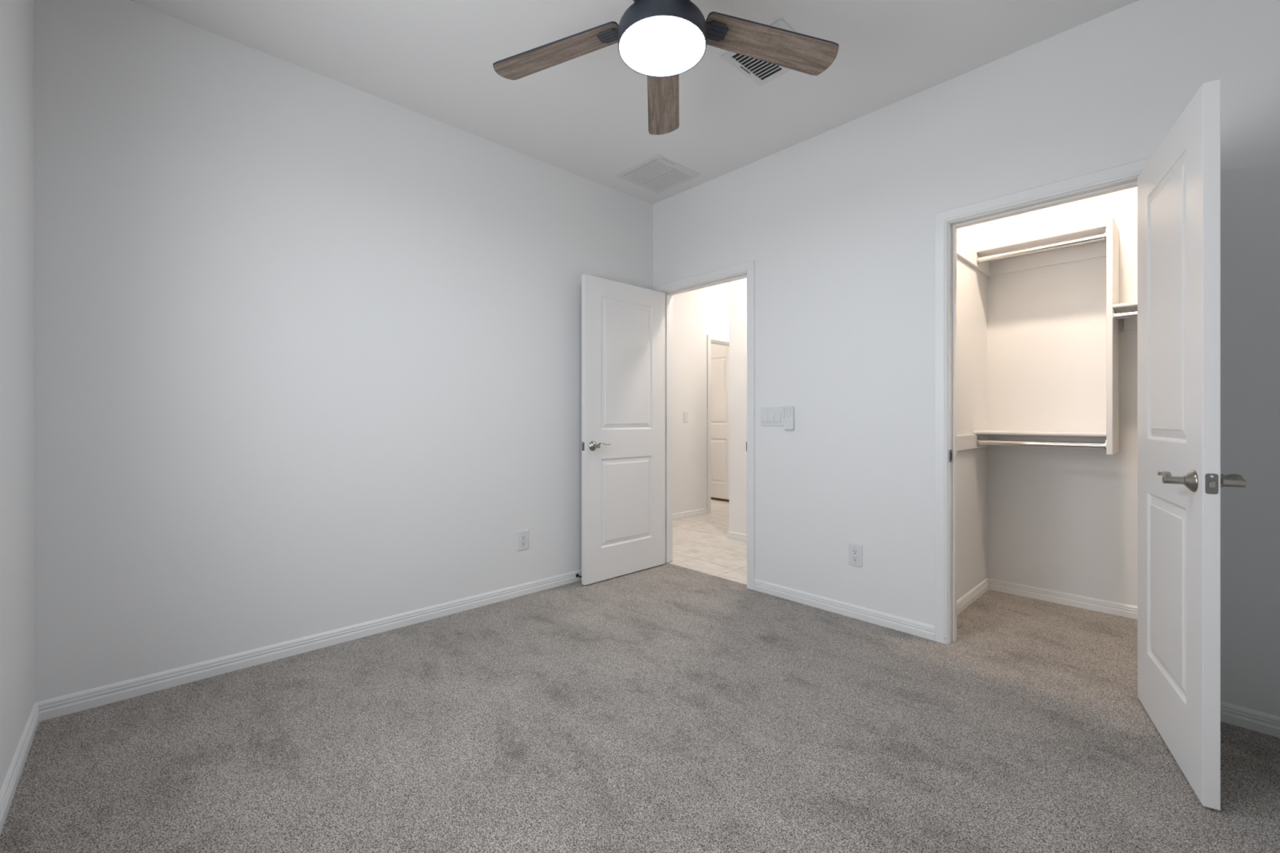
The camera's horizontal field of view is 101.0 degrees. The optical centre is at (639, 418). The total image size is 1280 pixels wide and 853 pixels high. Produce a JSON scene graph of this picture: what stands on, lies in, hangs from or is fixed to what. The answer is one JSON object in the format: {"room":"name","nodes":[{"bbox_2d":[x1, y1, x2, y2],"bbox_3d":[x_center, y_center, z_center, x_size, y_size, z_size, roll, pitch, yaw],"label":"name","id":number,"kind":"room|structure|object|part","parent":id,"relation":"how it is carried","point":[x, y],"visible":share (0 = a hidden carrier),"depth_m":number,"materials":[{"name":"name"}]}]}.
{"room":"empty bedroom","nodes":[
{"label":"empty bedroom","id":0,"kind":"room"},
{"bbox_2d":[0,0,34,790],"bbox_3d":[-1.114,-0.222,0.679,0.115,2.843,3.250,0,0,-43],"label":"wall","id":1,"kind":"structure","parent":0,"point":[16,16],"depth_m":1.64,"materials":[{"name":"white paint"}]},
{"bbox_2d":[0,702,39,834],"bbox_3d":[-1.067,1.060,0.724,0.014,0.069,3.250,0,0,-43],"label":"baseboard","id":2,"kind":"structure","parent":1,"relation":"attached to","point":[8,788],"depth_m":1.60,"materials":[{"name":"white wood"}]},
{"bbox_2d":[34,0,653,702],"bbox_3d":[-1.124,-0.222,2.979,3.250,2.843,0.115,0,0,-43],"label":"wall","id":3,"kind":"structure","parent":0,"point":[308,344],"depth_m":2.38,"materials":[{"name":"white paint"}]},
{"bbox_2d":[35,569,582,721],"bbox_3d":[-1.038,1.060,2.972,3.135,0.069,0.014,0,0,-43],"label":"baseboard","id":4,"kind":"structure","parent":3,"relation":"attached to","point":[50,708],"depth_m":2.37,"materials":[{"name":"white wood"}]},
{"bbox_2d":[517,529,528,551],"bbox_3d":[-0.724,0.756,3.269,0.078,0.120,0.008,0,0,-43],"label":"wall outlet","id":5,"kind":"object","parent":3,"relation":"attached to","point":[522,535],"visible":1,"depth_m":3.26,"materials":[{"name":"white plastic"}]},
{"bbox_2d":[520,534,525,546],"bbox_3d":[-0.723,0.756,3.268,0.034,0.068,0.002,0,0,-43],"label":"receptacle","id":6,"kind":"object","parent":5,"relation":"attached to","point":[522,536],"depth_m":3.27,"materials":[{"name":"grey plastic"}]},
{"bbox_2d":[129,0,1137,204],"bbox_3d":[0.893,-1.693,3.972,7.550,0.100,6.800,0,0,-43],"label":"ceiling","id":7,"kind":"structure","parent":0,"point":[585,116],"depth_m":2.44,"materials":[{"name":"white paint"}]},
{"bbox_2d":[615,154,701,194],"bbox_3d":[0.123,-1.639,3.561,0.410,0.007,0.405,0,0,-43],"label":"ceiling vent","id":8,"kind":"object","parent":7,"relation":"in","point":[658,174],"visible":1,"depth_m":3.54,"materials":[{"name":"white metal"}]},
{"bbox_2d":[493,0,838,134],"bbox_3d":[0.069,-1.450,1.758,1.260,0.386,1.268,0,0,-43],"label":"ceiling fan","id":9,"kind":"object","parent":7,"relation":"hanging from","point":[661,41],"visible":1,"depth_m":1.87,"materials":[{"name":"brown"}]},
{"bbox_3d":[-0.305,-1.346,1.943,0.514,0.006,0.140,-4,9,21],"label":"blade","id":10,"kind":"part","parent":9,"relation":"part of","materials":[{"name":"brown wood"}]},
{"bbox_2d":[619,16,705,75],"bbox_3d":[0.075,-1.264,1.796,0.290,0.014,0.290,0,0,-43],"label":"diffuser","id":11,"kind":"object","parent":9,"relation":"attached to","point":[649,45],"depth_m":1.77,"materials":[{"name":"white glass"}]},
{"bbox_3d":[0.098,-1.346,2.204,0.140,0.006,0.514,-10,-4,2],"label":"blade","id":12,"kind":"part","parent":9,"relation":"part of","materials":[{"name":"brown wood"}]},
{"bbox_3d":[0.470,-1.346,1.901,0.514,0.006,0.140,4,-11,-15],"label":"blade","id":13,"kind":"part","parent":9,"relation":"part of","materials":[{"name":"brown wood"}]},
{"bbox_2d":[721,18,795,86],"bbox_3d":[0.588,-1.639,2.384,0.310,0.007,0.310,0,0,-43],"label":"ceiling vent","id":14,"kind":"object","parent":7,"relation":"in","point":[760,72],"visible":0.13,"depth_m":2.46,"materials":[{"name":"white metal"}]},
{"bbox_2d":[0,499,1279,852],"bbox_3d":[0.899,1.147,3.977,7.335,0.106,6.600,0,0,-43],"label":"floor","id":15,"kind":"structure","parent":0,"point":[667,708],"depth_m":1.77,"materials":[{"name":"grey carpet"}]},
{"bbox_2d":[711,497,728,502],"bbox_3d":[0.991,1.087,7.165,0.034,0.026,0.780,0,0,-43],"label":"threshold","id":16,"kind":"object","parent":15,"relation":"on","point":[712,498],"visible":0.29,"depth_m":7.06,"materials":[{"name":"brown wood"}]},
{"bbox_2d":[672,282,728,513],"bbox_3d":[0.885,-0.222,6.280,4.200,2.843,0.115,0,0,-43],"label":"wall","id":17,"kind":"structure","parent":0,"point":[698,313],"depth_m":5.92,"materials":[{"name":"white paint"}]},
{"bbox_2d":[683,411,688,422],"bbox_3d":[0.512,-0.015,5.842,0.074,0.118,0.012,0,0,-43],"label":"light switch","id":18,"kind":"object","parent":17,"relation":"attached to","point":[685,414],"visible":1,"depth_m":5.83,"materials":[{"name":"white plastic"}]},
{"bbox_2d":[672,507,707,520],"bbox_3d":[0.130,1.065,5.482,1.776,0.069,0.014,0,0,-43],"label":"baseboard","id":19,"kind":"structure","parent":17,"relation":"attached to","point":[682,515],"depth_m":5.88,"materials":[{"name":"white wood"}]},
{"bbox_2d":[706,334,728,513],"bbox_3d":[1.069,0.067,6.443,0.903,2.067,0.130,0,0,-43],"label":"door frame","id":20,"kind":"structure","parent":17,"relation":"attached to","point":[713,340],"depth_m":6.11,"materials":[{"name":"white wood"}]},
{"bbox_2d":[711,343,728,350],"bbox_3d":[0.134,-0.222,6.788,2.000,2.843,1.655,0,0,-43],"label":"wall","id":21,"kind":"structure","parent":0,"point":[713,346],"depth_m":7.13,"materials":[{"name":"white paint"}]},
{"bbox_2d":[711,347,728,499],"bbox_3d":[0.964,0.069,7.144,0.101,1.998,0.766,0,0,-43],"label":"door","id":22,"kind":"structure","parent":21,"relation":"in","point":[719,357],"depth_m":7.06,"materials":[{"name":"white wood"}]},
{"bbox_2d":[728,277,746,534],"bbox_3d":[2.614,-0.222,5.215,3.140,2.843,1.905,0,0,-43],"label":"wall","id":23,"kind":"structure","parent":0,"point":[738,288],"depth_m":4.77,"materials":[{"name":"white paint"}]},
{"bbox_2d":[727,531,746,542],"bbox_3d":[2.604,1.065,5.215,3.154,0.069,1.918,0,0,-43],"label":"baseboard","id":24,"kind":"structure","parent":23,"relation":"attached to","point":[732,535],"depth_m":4.75,"materials":[{"name":"white wood"}]},
{"bbox_2d":[653,0,1279,716],"bbox_3d":[1.159,-0.222,3.007,0.115,2.843,5.030,0,0,-43],"label":"wall","id":25,"kind":"structure","parent":0,"point":[837,224],"depth_m":2.64,"materials":[{"name":"white paint"}]},
{"bbox_2d":[582,274,665,585],"bbox_3d":[-0.095,0.073,3.703,0.767,2.026,0.167,0,0,-43],"label":"door","id":26,"kind":"structure","parent":25,"relation":"in","point":[624,324],"depth_m":3.65,"materials":[{"name":"white wood"}]},
{"bbox_3d":[-0.304,0.182,3.469,0.065,0.065,0.020,0,0,-43],"label":"handle","id":27,"kind":"part","parent":26,"relation":"part of","materials":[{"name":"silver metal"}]},
{"bbox_2d":[655,260,755,590],"bbox_3d":[0.472,0.042,3.738,0.145,2.104,0.892,0,0,-43],"label":"door frame","id":28,"kind":"structure","parent":25,"relation":"attached to","point":[747,269],"depth_m":3.58,"materials":[{"name":"white wood"}]},
{"bbox_2d":[760,406,784,426],"bbox_3d":[0.819,-0.012,3.275,0.012,0.118,0.166,0,0,-43],"label":"light switch","id":29,"kind":"object","parent":25,"relation":"attached to","point":[770,416],"visible":1,"depth_m":3.27,"materials":[{"name":"white plastic"}]},
{"bbox_2d":[783,408,795,429],"bbox_3d":[0.900,0.003,3.182,0.022,0.125,0.062,0,0,-43],"label":"cradle","id":30,"kind":"object","parent":25,"relation":"attached to","point":[788,424],"visible":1,"depth_m":3.17,"materials":[{"name":"white plastic"}]},
{"bbox_2d":[784,406,794,418],"bbox_3d":[0.900,-0.006,3.181,0.015,0.136,0.056,0,0,-43],"label":"remote","id":31,"kind":"object","parent":30,"relation":"in","point":[788,411],"visible":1,"depth_m":3.17,"materials":[{"name":"white plastic"}]},
{"bbox_2d":[754,578,934,640],"bbox_3d":[1.092,1.060,2.984,0.014,0.069,1.055,0,0,-43],"label":"baseboard","id":32,"kind":"structure","parent":25,"relation":"attached to","point":[921,629],"depth_m":2.91,"materials":[{"name":"white wood"}]},
{"bbox_2d":[848,542,862,567],"bbox_3d":[1.181,0.749,2.893,0.008,0.120,0.078,0,0,-43],"label":"wall outlet","id":33,"kind":"object","parent":25,"relation":"attached to","point":[855,551],"visible":1,"depth_m":2.89,"materials":[{"name":"white plastic"}]},
{"bbox_2d":[852,548,857,561],"bbox_3d":[1.179,0.749,2.892,0.002,0.068,0.034,0,0,-43],"label":"receptacle","id":34,"kind":"object","parent":33,"relation":"attached to","point":[855,551],"depth_m":2.89,"materials":[{"name":"white plastic"}]},
{"bbox_2d":[934,156,1151,644],"bbox_3d":[1.784,0.042,2.341,0.145,2.104,0.830,0,0,-43],"label":"door frame","id":35,"kind":"structure","parent":25,"relation":"attached to","point":[1124,176],"depth_m":2.56,"materials":[{"name":"white wood"}]},
{"bbox_2d":[1137,79,1246,810],"bbox_3d":[1.776,0.073,1.762,0.167,2.026,0.701,0,0,32],"label":"door","id":36,"kind":"structure","parent":25,"relation":"in","point":[1180,479],"depth_m":1.62,"materials":[{"name":"white wood"}]},
{"bbox_3d":[1.594,0.175,1.605,0.024,0.033,0.118,0,0,32],"label":"lever","id":37,"kind":"part","parent":36,"relation":"part of","materials":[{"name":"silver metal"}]},
{"bbox_3d":[1.603,0.182,1.539,0.020,0.065,0.065,0,0,32],"label":"handle","id":38,"kind":"part","parent":36,"relation":"part of","materials":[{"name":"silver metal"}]},
{"bbox_3d":[1.591,0.182,1.468,0.025,0.057,0.001,0,0,32],"label":"latch plate","id":39,"kind":"part","parent":36,"relation":"part of","materials":[{"name":"grey metal"}]},
{"bbox_3d":[1.650,0.182,1.510,0.020,0.065,0.065,0,0,32],"label":"handle","id":40,"kind":"part","parent":36,"relation":"part of","materials":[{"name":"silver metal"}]},
{"bbox_3d":[1.714,0.175,1.530,0.024,0.033,0.118,0,0,32],"label":"lever","id":41,"kind":"part","parent":36,"relation":"part of","materials":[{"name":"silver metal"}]},
{"bbox_2d":[1220,701,1279,737],"bbox_3d":[2.171,1.060,1.835,0.014,0.069,0.435,0,0,-43],"label":"baseboard","id":42,"kind":"structure","parent":25,"relation":"attached to","point":[1230,713],"depth_m":1.85,"materials":[{"name":"white wood"}]},
{"bbox_2d":[956,222,986,599],"bbox_3d":[1.875,-0.222,3.135,1.105,2.843,0.115,0,0,-43],"label":"wall","id":43,"kind":"structure","parent":0,"point":[971,283],"depth_m":3.17,"materials":[{"name":"white paint"}]},
{"bbox_2d":[956,222,1106,275],"bbox_3d":[2.087,-0.966,2.840,0.970,0.103,0.604,0,0,-43],"label":"closet shelf","id":44,"kind":"object","parent":43,"relation":"attached to","point":[1095,249],"visible":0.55,"depth_m":3.08,"materials":[{"name":"white wood"}]},
{"bbox_2d":[976,229,1106,264],"bbox_3d":[2.237,-0.961,2.968,0.042,0.063,0.586,0,0,-43],"label":"closet rod","id":45,"kind":"object","parent":44,"relation":"attached to","point":[1101,236],"visible":0.98,"depth_m":2.94,"materials":[{"name":"silver metal"}]},
{"bbox_2d":[956,430,1106,450],"bbox_3d":[2.087,0.128,2.840,0.970,0.103,0.604,0,0,-43],"label":"closet shelf","id":46,"kind":"object","parent":43,"relation":"attached to","point":[963,442],"visible":0.56,"depth_m":3.08,"materials":[{"name":"white wood"}]},
{"bbox_2d":[976,435,1106,449],"bbox_3d":[2.237,0.138,2.968,0.042,0.063,0.586,0,0,-43],"label":"closet rod","id":47,"kind":"object","parent":46,"relation":"attached to","point":[993,442],"visible":0.99,"depth_m":2.94,"materials":[{"name":"silver metal"}]},
{"bbox_3d":[2.237,0.143,2.968,0.032,0.032,0.580,0,0,-43],"label":"rod","id":48,"kind":"part","parent":47,"relation":"part of","materials":[{"name":"silver metal"}]},
{"bbox_2d":[986,186,1137,606],"bbox_3d":[2.981,-0.222,2.682,0.115,2.843,2.060,0,0,-43],"label":"wall","id":49,"kind":"structure","parent":0,"point":[1060,520],"depth_m":3.12,"materials":[{"name":"white paint"}]},
{"bbox_2d":[956,577,1137,619],"bbox_3d":[2.544,1.060,2.340,0.990,0.069,1.960,0,0,-43],"label":"baseboard","id":50,"kind":"structure","parent":49,"relation":"attached to","point":[1127,611],"depth_m":3.10,"materials":[{"name":"white wood"}]},
{"bbox_2d":[1106,216,1119,454],"bbox_3d":[2.543,-0.429,2.837,0.310,1.235,0.025,0,0,-43],"label":"divider","id":51,"kind":"object","parent":49,"relation":"attached to","point":[1112,229],"visible":1,"depth_m":2.73,"materials":[{"name":"white wood"}]},
{"bbox_2d":[1112,302,1137,330],"bbox_3d":[2.767,-0.537,2.117,0.970,0.103,1.329,0,0,-43],"label":"closet shelf","id":52,"kind":"object","parent":49,"relation":"attached to","point":[1130,323],"visible":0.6,"depth_m":2.80,"materials":[{"name":"white wood"}]},
{"bbox_2d":[1112,308,1137,321],"bbox_3d":[2.904,-0.535,2.259,0.042,0.063,1.311,0,0,-43],"label":"closet rod","id":53,"kind":"object","parent":52,"relation":"attached to","point":[1131,313],"visible":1,"depth_m":2.70,"materials":[{"name":"silver metal"}]},
{"bbox_3d":[2.904,-0.530,2.259,0.032,0.032,1.305,0,0,-43],"label":"rod","id":54,"kind":"part","parent":53,"relation":"part of","materials":[{"name":"silver metal"}]}
]}

